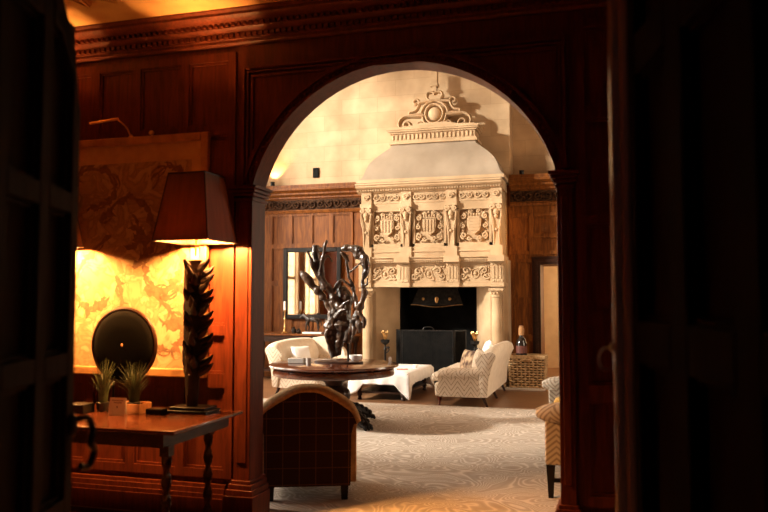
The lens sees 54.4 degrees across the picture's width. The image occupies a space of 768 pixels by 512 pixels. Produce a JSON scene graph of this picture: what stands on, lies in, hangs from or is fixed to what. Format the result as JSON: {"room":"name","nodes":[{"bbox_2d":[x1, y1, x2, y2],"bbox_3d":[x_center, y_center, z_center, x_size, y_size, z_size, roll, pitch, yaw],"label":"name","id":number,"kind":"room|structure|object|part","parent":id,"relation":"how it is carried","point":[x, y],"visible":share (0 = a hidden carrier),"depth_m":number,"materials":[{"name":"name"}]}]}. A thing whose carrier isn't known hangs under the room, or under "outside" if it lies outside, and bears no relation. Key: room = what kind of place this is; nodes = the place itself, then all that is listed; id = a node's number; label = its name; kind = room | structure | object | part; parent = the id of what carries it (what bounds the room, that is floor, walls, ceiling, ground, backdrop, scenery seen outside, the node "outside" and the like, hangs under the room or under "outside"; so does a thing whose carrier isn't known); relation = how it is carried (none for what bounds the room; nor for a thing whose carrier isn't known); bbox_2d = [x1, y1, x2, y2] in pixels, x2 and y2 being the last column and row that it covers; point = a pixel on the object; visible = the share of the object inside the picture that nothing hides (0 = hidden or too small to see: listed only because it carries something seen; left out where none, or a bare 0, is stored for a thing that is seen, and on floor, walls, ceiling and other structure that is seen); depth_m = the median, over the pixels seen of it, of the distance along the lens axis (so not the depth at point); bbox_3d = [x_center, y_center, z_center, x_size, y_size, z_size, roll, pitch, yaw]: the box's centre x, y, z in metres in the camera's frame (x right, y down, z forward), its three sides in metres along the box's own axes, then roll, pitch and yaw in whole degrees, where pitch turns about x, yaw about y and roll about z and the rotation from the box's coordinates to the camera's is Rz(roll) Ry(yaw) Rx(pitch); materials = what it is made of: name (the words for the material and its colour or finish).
{"room":"historic interior","nodes":[
{"label":"historic interior","id":0,"kind":"room"},
{"bbox_2d":[96,401,109,411],"bbox_3d":[-1.902,1.018,5.054,0.090,0.062,0.090,-1,-4,16],"label":"pot","id":1,"kind":"object","parent":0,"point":[101,406],"depth_m":5.02,"materials":[{"name":"ceramic"}]},
{"bbox_2d":[64,0,286,25],"bbox_3d":[-0.797,-1.955,3.253,6.900,0.334,4.360,-1,-4,16],"label":"ceiling","id":2,"kind":"structure","parent":0,"point":[80,12],"depth_m":5.17,"materials":[{"name":"paint"}]},
{"bbox_2d":[71,368,558,511],"bbox_3d":[-0.629,2.204,9.611,11.900,0.230,17.100,-1,-4,16],"label":"floor","id":3,"kind":"structure","parent":0,"point":[516,399],"depth_m":11.78,"materials":[{"name":"brown wood"}]},
{"bbox_2d":[71,404,242,511],"bbox_3d":[-2.004,1.442,4.924,1.930,0.800,0.860,-1,-4,16],"label":"side table","id":4,"kind":"object","parent":3,"relation":"on","point":[163,431],"visible":0.59,"depth_m":4.51,"materials":[{"name":"brown wood"}]},
{"bbox_2d":[77,220,83,247],"bbox_3d":[-2.499,0.254,5.421,0.419,1.630,0.419,-1,-4,16],"label":"table lamp","id":5,"kind":"object","parent":4,"relation":"on","point":[80,244],"visible":0.02,"depth_m":5.56,"materials":[{"name":"brown fabric"}]},
{"bbox_3d":[-2.499,-0.299,5.454,0.410,0.450,0.410,-1,-4,16],"label":"lamp shade","id":6,"kind":"part","parent":5,"relation":"part of","materials":[{"name":"brown fabric"}]},
{"bbox_2d":[73,402,94,413],"bbox_3d":[-2.033,1.016,4.999,0.140,0.060,0.120,-1,-4,16],"label":"block","id":7,"kind":"object","parent":4,"relation":"on","point":[78,407],"visible":0.74,"depth_m":4.95,"materials":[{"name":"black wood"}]},
{"bbox_2d":[88,362,116,411],"bbox_3d":[-1.903,0.871,5.069,0.204,0.357,0.218,-1,-4,16],"label":"potted grass","id":8,"kind":"object","parent":4,"relation":"on","point":[103,382],"depth_m":5.04,"materials":[{"name":"plant"}]},
{"bbox_2d":[108,397,126,415],"bbox_3d":[-1.736,0.981,4.878,0.124,0.111,0.034,-1,-4,16],"label":"sign card","id":9,"kind":"object","parent":4,"relation":"on","point":[117,406],"visible":1,"depth_m":4.87,"materials":[{"name":"grey paper"}]},
{"bbox_2d":[91,307,157,397],"bbox_3d":[-1.833,0.709,5.261,0.538,0.702,0.100,-1,-4,16],"label":"round disc","id":10,"kind":"object","parent":4,"relation":"on","point":[122,334],"visible":0.88,"depth_m":5.24,"materials":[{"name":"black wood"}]},
{"bbox_3d":[-1.833,0.627,5.263,0.506,0.506,0.045,-1,-4,16],"label":"plate","id":11,"kind":"part","parent":10,"relation":"part of","materials":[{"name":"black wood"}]},
{"bbox_2d":[126,401,151,414],"bbox_3d":[-1.670,1.012,4.986,0.180,0.065,0.140,-1,-4,16],"label":"plant pot","id":12,"kind":"object","parent":4,"relation":"on","point":[136,409],"visible":0.56,"depth_m":4.92,"materials":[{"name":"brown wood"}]},
{"bbox_2d":[119,360,149,404],"bbox_3d":[-1.672,0.866,4.988,0.216,0.340,0.209,1,-4,-17],"label":"potted grass","id":13,"kind":"object","parent":12,"relation":"in","point":[133,388],"depth_m":4.98,"materials":[{"name":"plant"}]},
{"bbox_2d":[146,407,167,414],"bbox_3d":[-1.502,1.024,4.936,0.120,0.035,0.080,-1,-4,16],"label":"case","id":14,"kind":"object","parent":4,"relation":"on","point":[156,411],"visible":1,"depth_m":4.90,"materials":[{"name":"black leather"}]},
{"bbox_3d":[-1.270,1.458,4.351,0.068,0.700,0.068,-1,-4,16],"label":"leg","id":15,"kind":"part","parent":4,"relation":"part of","materials":[{"name":"brown wood"}]},
{"bbox_2d":[152,171,237,414],"bbox_3d":[-1.280,0.233,5.063,0.419,1.630,0.419,-1,-4,16],"label":"table lamp","id":16,"kind":"object","parent":4,"relation":"on","point":[195,209],"visible":1,"depth_m":4.99,"materials":[{"name":"black wood"}]},
{"bbox_3d":[-1.280,-0.321,5.096,0.410,0.450,0.410,-1,-4,16],"label":"lamp shade","id":17,"kind":"part","parent":16,"relation":"part of","materials":[{"name":"brown fabric"}]},
{"bbox_3d":[-1.280,-0.336,5.097,0.419,0.490,0.419,-1,-4,16],"label":"trim","id":18,"kind":"part","parent":16,"relation":"part of","materials":[{"name":"brown fabric"}]},
{"bbox_3d":[-1.267,-0.121,5.080,0.039,0.260,0.012,-1,-4,16],"label":"lamp rod","id":19,"kind":"part","parent":16,"relation":"part of","materials":[{"name":"gold metal"}]},
{"bbox_3d":[-1.257,0.510,5.021,0.226,0.992,0.141,-1,-4,16],"label":"carved stem","id":20,"kind":"part","parent":16,"relation":"part of","materials":[{"name":"brown metal"}]},
{"bbox_3d":[-1.191,1.499,5.046,0.068,0.700,0.068,-1,-4,16],"label":"leg","id":21,"kind":"part","parent":4,"relation":"part of","materials":[{"name":"brown wood"}]},
{"bbox_2d":[265,336,346,393],"bbox_3d":[-1.181,1.871,12.874,0.990,0.893,1.959,-1,-4,16],"label":"sofa","id":22,"kind":"object","parent":3,"relation":"on","point":[280,350],"visible":0.41,"depth_m":12.46,"materials":[{"name":"beige fabric"}]},
{"bbox_3d":[-1.507,1.798,12.975,0.310,0.735,1.912,-1,-4,16],"label":"backrest","id":23,"kind":"part","parent":22,"relation":"part of","materials":[{"name":"fabric"}]},
{"bbox_3d":[-1.410,1.902,12.041,0.680,0.439,0.238,-1,-4,16],"label":"arm","id":24,"kind":"part","parent":22,"relation":"part of","materials":[{"name":"beige fabric"}]},
{"bbox_2d":[290,346,310,357],"bbox_3d":[-1.379,1.645,12.444,0.360,0.282,0.184,3,-4,-39],"label":"cushion","id":25,"kind":"object","parent":22,"relation":"on","point":[297,352],"visible":0.69,"depth_m":12.38,"materials":[{"name":"white fabric"}]},
{"bbox_3d":[-0.924,1.999,13.689,0.680,0.439,0.238,-1,-4,16],"label":"arm","id":26,"kind":"part","parent":22,"relation":"part of","materials":[{"name":"beige fabric"}]},
{"bbox_2d":[263,332,360,376],"bbox_3d":[-1.537,1.964,14.602,2.150,0.895,0.480,-1,-4,16],"label":"console table","id":27,"kind":"object","parent":3,"relation":"on","point":[268,336],"visible":0.28,"depth_m":14.49,"materials":[{"name":"brown wood"}]},
{"bbox_2d":[281,301,288,333],"bbox_3d":[-1.948,1.196,14.648,0.152,0.645,0.158,-1,-4,16],"label":"candlestick","id":28,"kind":"object","parent":27,"relation":"on","point":[284,310],"visible":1,"depth_m":14.63,"materials":[{"name":"gold metal"}]},
{"bbox_2d":[299,313,323,333],"bbox_3d":[-1.419,1.313,14.502,0.486,0.394,0.140,-1,-4,16],"label":"horse figurine","id":29,"kind":"object","parent":27,"relation":"on","point":[307,318],"visible":1,"depth_m":14.46,"materials":[{"name":"brown metal"}]},
{"bbox_3d":[-0.553,2.035,14.486,0.070,0.740,0.070,-1,-4,16],"label":"leg","id":30,"kind":"part","parent":27,"relation":"part of","materials":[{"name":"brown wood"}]},
{"bbox_2d":[381,330,389,359],"bbox_3d":[0.039,1.844,13.642,0.204,0.977,0.308,-1,-4,16],"label":"andiron","id":31,"kind":"object","parent":3,"relation":"on","point":[385,341],"visible":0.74,"depth_m":13.57,"materials":[{"name":"black metal"}]},
{"bbox_2d":[357,374,426,400],"bbox_3d":[0.158,2.067,12.295,0.900,0.420,1.630,-1,-4,16],"label":"coffee table","id":32,"kind":"object","parent":3,"relation":"on","point":[378,389],"visible":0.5,"depth_m":11.87,"materials":[{"name":"brown wood"}]},
{"bbox_3d":[-0.380,2.052,11.708,0.090,0.380,0.090,-1,-4,16],"label":"leg","id":33,"kind":"part","parent":32,"relation":"part of","materials":[{"name":"brown wood"}]},
{"bbox_2d":[348,364,433,399],"bbox_3d":[0.158,2.052,12.290,1.022,0.412,1.762,-1,-4,16],"label":"tablecloth","id":34,"kind":"object","parent":32,"relation":"on","point":[403,382],"visible":0.52,"depth_m":11.57,"materials":[{"name":"white fabric"}]},
{"bbox_2d":[361,382,424,393],"bbox_3d":[0.158,2.161,12.289,0.740,0.030,1.470,-1,-4,16],"label":"shelf","id":35,"kind":"object","parent":32,"relation":"attached to","point":[378,389],"depth_m":12.01,"materials":[{"name":"brown wood"}]},
{"bbox_3d":[0.696,2.121,12.880,0.090,0.380,0.090,-1,-4,16],"label":"leg","id":36,"kind":"part","parent":32,"relation":"part of","materials":[{"name":"brown wood"}]},
{"bbox_2d":[263,398,560,511],"bbox_3d":[-0.625,2.041,8.392,9.800,0.012,5.650,-1,-4,16],"label":"carpet","id":37,"kind":"object","parent":3,"relation":"on","point":[414,458],"visible":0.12,"depth_m":6.87,"materials":[{"name":"beige carpet"}]},
{"bbox_2d":[263,383,360,500],"bbox_3d":[-0.621,1.455,6.113,0.826,0.889,0.779,0,-3,-5],"label":"plaid armchair","id":38,"kind":"object","parent":37,"relation":"on","point":[310,430],"visible":0.87,"depth_m":5.74,"materials":[{"name":"brown fabric"}]},
{"bbox_3d":[-0.957,1.508,6.108,0.124,0.542,0.660,0,-3,-5],"label":"arm","id":39,"kind":"part","parent":38,"relation":"part of","materials":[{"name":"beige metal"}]},
{"bbox_3d":[-0.875,1.814,5.743,0.064,0.130,0.055,0,-3,-5],"label":"leg","id":40,"kind":"part","parent":38,"relation":"part of","materials":[{"name":"black wood"}]},
{"bbox_3d":[-0.307,1.817,5.796,0.064,0.130,0.055,0,-3,-5],"label":"leg","id":41,"kind":"part","parent":38,"relation":"part of","materials":[{"name":"black wood"}]},
{"bbox_3d":[-0.290,1.512,6.170,0.124,0.542,0.660,0,-3,-5],"label":"arm","id":42,"kind":"part","parent":38,"relation":"part of","materials":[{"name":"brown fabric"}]},
{"bbox_2d":[269,358,398,430],"bbox_3d":[-0.622,1.709,9.272,1.612,0.749,1.612,-1,-4,16],"label":"round table","id":43,"kind":"object","parent":37,"relation":"on","point":[333,376],"visible":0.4,"depth_m":8.80,"materials":[{"name":"brown wood"}]},
{"bbox_2d":[288,358,305,363],"bbox_3d":[-1.083,1.301,9.286,0.200,0.065,0.110,-1,-3,11],"label":"glass box","id":44,"kind":"object","parent":43,"relation":"on","point":[290,360],"visible":1,"depth_m":9.24,"materials":[{"name":"glass"}]},
{"bbox_2d":[306,358,310,363],"bbox_3d":[-0.928,1.289,9.178,0.068,0.075,0.066,-1,-4,16],"label":"tumbler","id":45,"kind":"object","parent":43,"relation":"on","point":[308,360],"visible":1,"depth_m":9.15,"materials":[{"name":"silver glass"}]},
{"bbox_2d":[300,240,369,363],"bbox_3d":[-0.612,0.567,9.402,0.910,1.545,0.340,-1,-3,10],"label":"driftwood sculpture","id":46,"kind":"object","parent":43,"relation":"on","point":[340,327],"visible":1,"depth_m":9.34,"materials":[{"name":"brown wood"}]},
{"bbox_3d":[-0.567,1.327,9.341,0.637,0.022,0.318,-1,-4,16],"label":"board","id":47,"kind":"part","parent":46,"relation":"part of","materials":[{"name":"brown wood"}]},
{"bbox_3d":[-0.449,1.112,9.351,0.026,0.450,0.025,-1,-4,16],"label":"support rod","id":48,"kind":"part","parent":46,"relation":"part of","materials":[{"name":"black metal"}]},
{"bbox_2d":[349,354,361,360],"bbox_3d":[-0.369,1.318,9.659,0.180,0.075,0.180,-1,-4,16],"label":"bowl","id":49,"kind":"object","parent":43,"relation":"on","point":[355,357],"visible":0.94,"depth_m":9.60,"materials":[{"name":"white ceramic"}]},
{"bbox_2d":[536,376,560,497],"bbox_3d":[1.866,1.458,6.758,0.900,0.960,2.250,-1,-3,13],"label":"armchair","id":50,"kind":"object","parent":37,"relation":"on","point":[549,413],"visible":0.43,"depth_m":5.80,"materials":[{"name":"grey fabric"}]},
{"bbox_3d":[1.601,1.378,5.765,0.840,0.483,0.190,-1,-3,13],"label":"arm","id":51,"kind":"part","parent":50,"relation":"part of","materials":[{"name":"grey fabric"}]},
{"bbox_3d":[1.304,1.749,5.834,0.072,0.270,0.072,-1,-3,13],"label":"leg","id":52,"kind":"part","parent":50,"relation":"part of","materials":[{"name":"black wood"}]},
{"bbox_3d":[2.073,1.496,7.767,0.840,0.483,0.190,-1,-3,13],"label":"arm","id":53,"kind":"part","parent":50,"relation":"part of","materials":[{"name":"grey fabric"}]},
{"bbox_2d":[396,326,466,382],"bbox_3d":[0.832,1.798,13.541,1.316,1.043,0.189,-1,-4,16],"label":"fire screen","id":54,"kind":"object","parent":3,"relation":"on","point":[439,349],"visible":0.71,"depth_m":13.46,"materials":[{"name":"black metal"}]},
{"bbox_3d":[0.273,1.839,13.710,0.022,0.980,0.206,1,-4,-23],"label":"screen frame","id":55,"kind":"part","parent":54,"relation":"part of","materials":[{"name":"black metal"}]},
{"bbox_3d":[0.780,1.825,13.468,0.960,0.980,0.022,-1,-4,16],"label":"screen frame","id":56,"kind":"part","parent":54,"relation":"part of","materials":[{"name":"black metal"}]},
{"bbox_3d":[1.367,1.820,13.389,0.248,0.980,0.022,1,-4,-24],"label":"screen frame","id":57,"kind":"part","parent":54,"relation":"part of","materials":[{"name":"black metal"}]},
{"bbox_2d":[355,71,510,387],"bbox_3d":[0.975,-0.587,14.184,2.790,5.880,1.450,-1,-4,16],"label":"fireplace","id":58,"kind":"object","parent":3,"relation":"on","point":[433,202],"visible":0.94,"depth_m":13.80,"materials":[{"name":"beige stone"}]},
{"bbox_3d":[0.013,0.325,13.855,0.518,0.275,0.062,-1,-4,16],"label":"relief panel","id":59,"kind":"part","parent":58,"relation":"part of","materials":[{"name":"beige stone"}]},
{"bbox_3d":[0.061,-0.538,13.996,0.523,0.580,0.100,-1,-4,16],"label":"heraldic panel","id":60,"kind":"part","parent":58,"relation":"part of","materials":[{"name":"beige stone"}]},
{"bbox_3d":[0.807,0.311,13.621,0.646,0.284,0.062,-1,-4,16],"label":"relief panel","id":61,"kind":"part","parent":58,"relation":"part of","materials":[{"name":"beige stone"}]},
{"bbox_3d":[0.838,-0.547,13.768,0.523,0.593,0.100,-1,-4,16],"label":"heraldic panel","id":62,"kind":"part","parent":58,"relation":"part of","materials":[{"name":"beige stone"}]},
{"bbox_3d":[0.876,-1.269,13.992,2.730,0.180,0.810,-1,-4,16],"label":"cornice","id":63,"kind":"part","parent":58,"relation":"part of","materials":[{"name":"beige stone"}]},
{"bbox_2d":[355,255,508,263],"bbox_3d":[0.888,0.078,13.831,2.760,0.110,0.800,-1,-4,16],"label":"mantel shelf","id":64,"kind":"object","parent":58,"relation":"attached to","point":[373,259],"depth_m":13.52,"materials":[{"name":"beige stone"}]},
{"bbox_2d":[356,140,508,183],"bbox_3d":[0.913,-1.756,14.023,2.760,0.805,0.825,-1,-4,16],"label":"hood","id":65,"kind":"object","parent":58,"relation":"attached to","point":[406,161],"depth_m":13.75,"materials":[{"name":"beige stone"}]},
{"bbox_3d":[0.967,-2.256,14.165,1.760,0.290,0.580,-1,-4,16],"label":"neck cornice","id":66,"kind":"part","parent":58,"relation":"part of","materials":[{"name":"beige stone"}]},
{"bbox_3d":[1.634,-0.555,13.533,0.523,0.601,0.100,-1,-4,16],"label":"heraldic panel","id":67,"kind":"part","parent":58,"relation":"part of","materials":[{"name":"beige stone"}]},
{"bbox_3d":[1.637,0.309,13.376,0.571,0.287,0.062,-1,-4,16],"label":"relief panel","id":68,"kind":"part","parent":58,"relation":"part of","materials":[{"name":"beige stone"}]},
{"bbox_2d":[432,341,513,406],"bbox_3d":[1.444,1.815,11.915,0.990,0.892,2.259,-1,-4,16],"label":"sofa","id":69,"kind":"object","parent":3,"relation":"on","point":[489,373],"visible":0.94,"depth_m":10.89,"materials":[{"name":"beige fabric"}]},
{"bbox_2d":[432,363,459,380],"bbox_3d":[1.334,1.851,11.945,0.760,0.130,1.900,-1,-4,16],"label":"seat cushion","id":70,"kind":"object","parent":69,"relation":"on","point":[457,365],"depth_m":11.17,"materials":[{"name":"beige fabric"}]},
{"bbox_3d":[1.144,1.837,10.947,0.680,0.439,0.238,-1,-4,16],"label":"arm","id":71,"kind":"part","parent":69,"relation":"part of","materials":[{"name":"beige fabric"}]},
{"bbox_2d":[460,349,474,367],"bbox_3d":[1.343,1.645,11.777,0.176,0.325,0.440,1,-4,-24],"label":"cushion","id":72,"kind":"object","parent":69,"relation":"on","point":[467,356],"visible":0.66,"depth_m":11.72,"materials":[{"name":"brown fabric"}]},
{"bbox_2d":[472,348,483,366],"bbox_3d":[1.413,1.573,11.239,0.162,0.349,0.380,0,-3,-4],"label":"cushion","id":73,"kind":"object","parent":69,"relation":"on","point":[478,352],"visible":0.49,"depth_m":11.16,"materials":[{"name":"beige fabric"}]},
{"bbox_2d":[482,340,492,351],"bbox_3d":[1.686,1.606,12.305,0.215,0.440,0.500,0,-3,5],"label":"cushion","id":74,"kind":"object","parent":69,"relation":"on","point":[488,344],"visible":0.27,"depth_m":12.11,"materials":[{"name":"white fabric"}]},
{"bbox_3d":[1.770,1.731,11.823,0.310,0.735,2.212,-1,-4,16],"label":"backrest","id":75,"kind":"part","parent":69,"relation":"part of","materials":[{"name":"fabric"}]},
{"bbox_2d":[470,331,478,350],"bbox_3d":[1.612,1.816,13.179,0.204,0.977,0.308,-1,-4,16],"label":"andiron","id":76,"kind":"object","parent":3,"relation":"on","point":[474,343],"visible":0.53,"depth_m":13.11,"materials":[{"name":"black metal"}]},
{"bbox_2d":[508,353,547,387],"bbox_3d":[2.532,2.015,13.137,0.674,0.564,0.515,-1,-4,16],"label":"basket","id":77,"kind":"object","parent":3,"relation":"on","point":[529,370],"visible":0.91,"depth_m":12.95,"materials":[{"name":"brown wicker"}]},
{"bbox_2d":[516,326,526,354],"bbox_3d":[2.429,1.508,13.209,0.196,0.553,0.196,-1,-4,16],"label":"bottle","id":78,"kind":"object","parent":77,"relation":"on","point":[521,344],"visible":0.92,"depth_m":13.14,"materials":[{"name":"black glass"}]},
{"bbox_3d":[2.429,1.509,13.209,0.190,0.550,0.190,-1,-4,16],"label":"glass","id":79,"kind":"part","parent":78,"relation":"part of","materials":[{"name":"glass"}]},
{"bbox_2d":[72,7,615,511],"bbox_3d":[-0.204,-0.077,5.160,6.500,3.860,0.202,-1,-4,16],"label":"wall","id":80,"kind":"structure","parent":0,"point":[201,90],"depth_m":5.27,"materials":[{"name":"red wood"}]},
{"bbox_2d":[89,118,132,136],"bbox_3d":[-2.016,-0.939,5.527,0.310,0.165,0.085,1,-4,-19],"label":"picture light","id":81,"kind":"object","parent":80,"relation":"attached to","point":[111,119],"visible":0.96,"depth_m":5.51,"materials":[{"name":"gold metal"}]},
{"bbox_2d":[71,472,226,511],"bbox_3d":[-0.237,1.714,4.944,6.500,0.260,0.072,-1,-4,16],"label":"baseboard","id":82,"kind":"structure","parent":80,"relation":"attached to","point":[87,489],"depth_m":5.37,"materials":[{"name":"red wood"}]},
{"bbox_2d":[223,185,271,511],"bbox_3d":[-0.966,0.685,5.320,0.224,2.357,0.280,-1,-4,16],"label":"pilaster","id":83,"kind":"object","parent":80,"relation":"attached to","point":[243,494],"depth_m":5.23,"materials":[{"name":"red wood"}]},
{"bbox_2d":[75,0,606,62],"bbox_3d":[-0.262,-1.639,5.056,6.500,0.197,0.250,-1,-4,16],"label":"trim","id":84,"kind":"structure","parent":80,"relation":"attached to","point":[289,20],"depth_m":5.17,"materials":[{"name":"red wood"}]},
{"bbox_2d":[241,35,566,184],"bbox_3d":[0.068,-0.949,5.022,2.240,0.845,0.050,-1,-4,16],"label":"trim","id":85,"kind":"structure","parent":80,"relation":"attached to","point":[248,72],"depth_m":5.03,"materials":[{"name":"red wood"}]},
{"bbox_2d":[244,47,571,184],"bbox_3d":[0.078,-0.961,5.025,2.293,0.900,0.040,-1,-4,16],"label":"trim","id":86,"kind":"structure","parent":80,"relation":"attached to","point":[486,73],"depth_m":4.99,"materials":[{"name":"red wood"}]},
{"bbox_2d":[548,169,581,511],"bbox_3d":[1.154,0.649,4.696,0.196,2.357,0.280,-1,-4,16],"label":"pilaster","id":87,"kind":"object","parent":80,"relation":"attached to","point":[567,502],"depth_m":4.62,"materials":[{"name":"red wood"}]},
{"bbox_2d":[267,70,554,256],"bbox_3d":[0.904,-2.701,14.936,11.600,5.750,0.788,-1,-4,16],"label":"wall","id":88,"kind":"structure","parent":0,"point":[345,133],"depth_m":14.82,"materials":[{"name":"paint"}]},
{"bbox_2d":[265,182,360,214],"bbox_3d":[-2.391,-1.144,15.267,4.440,0.580,0.240,-1,-4,16],"label":"trim","id":89,"kind":"structure","parent":88,"relation":"attached to","point":[328,190],"depth_m":14.96,"materials":[{"name":"brown wood"}]},
{"bbox_2d":[313,168,318,177],"bbox_3d":[-1.382,-1.684,15.113,0.120,0.200,0.026,-1,-4,16],"label":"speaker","id":90,"kind":"object","parent":88,"relation":"in","point":[315,170],"visible":1,"depth_m":15.10,"materials":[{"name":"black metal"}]},
{"bbox_2d":[265,189,556,210],"bbox_3d":[0.775,-1.081,14.385,11.009,0.216,0.053,-1,-4,16],"label":"trim","id":91,"kind":"structure","parent":88,"relation":"attached to","point":[532,195],"depth_m":14.88,"materials":[{"name":"brown wood"}]},
{"bbox_2d":[264,185,557,376],"bbox_3d":[0.898,0.502,14.725,11.600,3.830,0.835,-1,-4,16],"label":"panelling","id":92,"kind":"object","parent":88,"relation":"attached to","point":[531,230],"visible":0.23,"depth_m":14.80,"materials":[{"name":"brown wood"}]},
{"bbox_2d":[283,247,340,318],"bbox_3d":[-1.443,0.545,14.951,1.240,1.430,0.050,-1,-4,16],"label":"wall mirror","id":93,"kind":"object","parent":92,"relation":"attached to","point":[299,298],"visible":0.66,"depth_m":15.00,"materials":[{"name":"black mirror"}]},
{"bbox_2d":[509,173,556,205],"bbox_3d":[4.183,-1.258,13.335,3.855,0.580,0.240,-1,-4,16],"label":"trim","id":94,"kind":"structure","parent":88,"relation":"attached to","point":[541,181],"depth_m":13.75,"materials":[{"name":"brown wood"}]},
{"bbox_2d":[532,256,557,353],"bbox_3d":[3.288,1.173,13.544,1.170,2.350,0.070,-1,-4,16],"label":"trim","id":95,"kind":"structure","parent":88,"relation":"attached to","point":[537,261],"depth_m":13.68,"materials":[{"name":"brown wood"}]},
{"bbox_2d":[544,266,558,367],"bbox_3d":[4.159,0.924,15.688,4.100,3.100,2.900,-1,-4,16],"label":"wall","id":96,"kind":"structure","parent":0,"point":[550,272],"depth_m":17.16,"materials":[{"name":"paint"}]},
{"bbox_3d":[-1.368,-0.359,1.218,6.500,3.960,0.160,-1,-4,16],"label":"wall","id":97,"kind":"structure","parent":0,"visible":0},
{"bbox_2d":[0,0,97,511],"bbox_3d":[-0.897,0.351,1.632,0.137,2.567,1.256,0,-3,-3],"label":"door","id":98,"kind":"structure","parent":97,"relation":"in","point":[40,106],"depth_m":1.94,"materials":[{"name":"brown wood"}]},
{"bbox_3d":[-0.882,0.543,2.189,0.038,0.177,0.125,-1,-4,21],"label":"handle","id":99,"kind":"part","parent":98,"relation":"part of","materials":[{"name":"black metal"}]},
{"bbox_2d":[598,0,767,511],"bbox_3d":[0.599,0.247,1.309,0.155,2.740,1.202,0,-3,2],"label":"door","id":100,"kind":"structure","parent":97,"relation":"in","point":[688,79],"depth_m":1.49,"materials":[{"name":"brown wood"}]},
{"bbox_3d":[-1.718,-0.906,5.521,0.044,0.048,0.036,-1,-4,16],"label":"hook","id":101,"kind":"object","parent":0,"visible":0},
{"bbox_2d":[74,131,210,377],"bbox_3d":[-1.939,-0.005,5.533,1.420,1.760,0.045,-1,-4,16],"label":"tapestry","id":102,"kind":"object","parent":101,"relation":"hanging from","point":[122,181],"visible":0.66,"depth_m":5.52,"materials":[{"name":"yellow fabric"}]}
]}

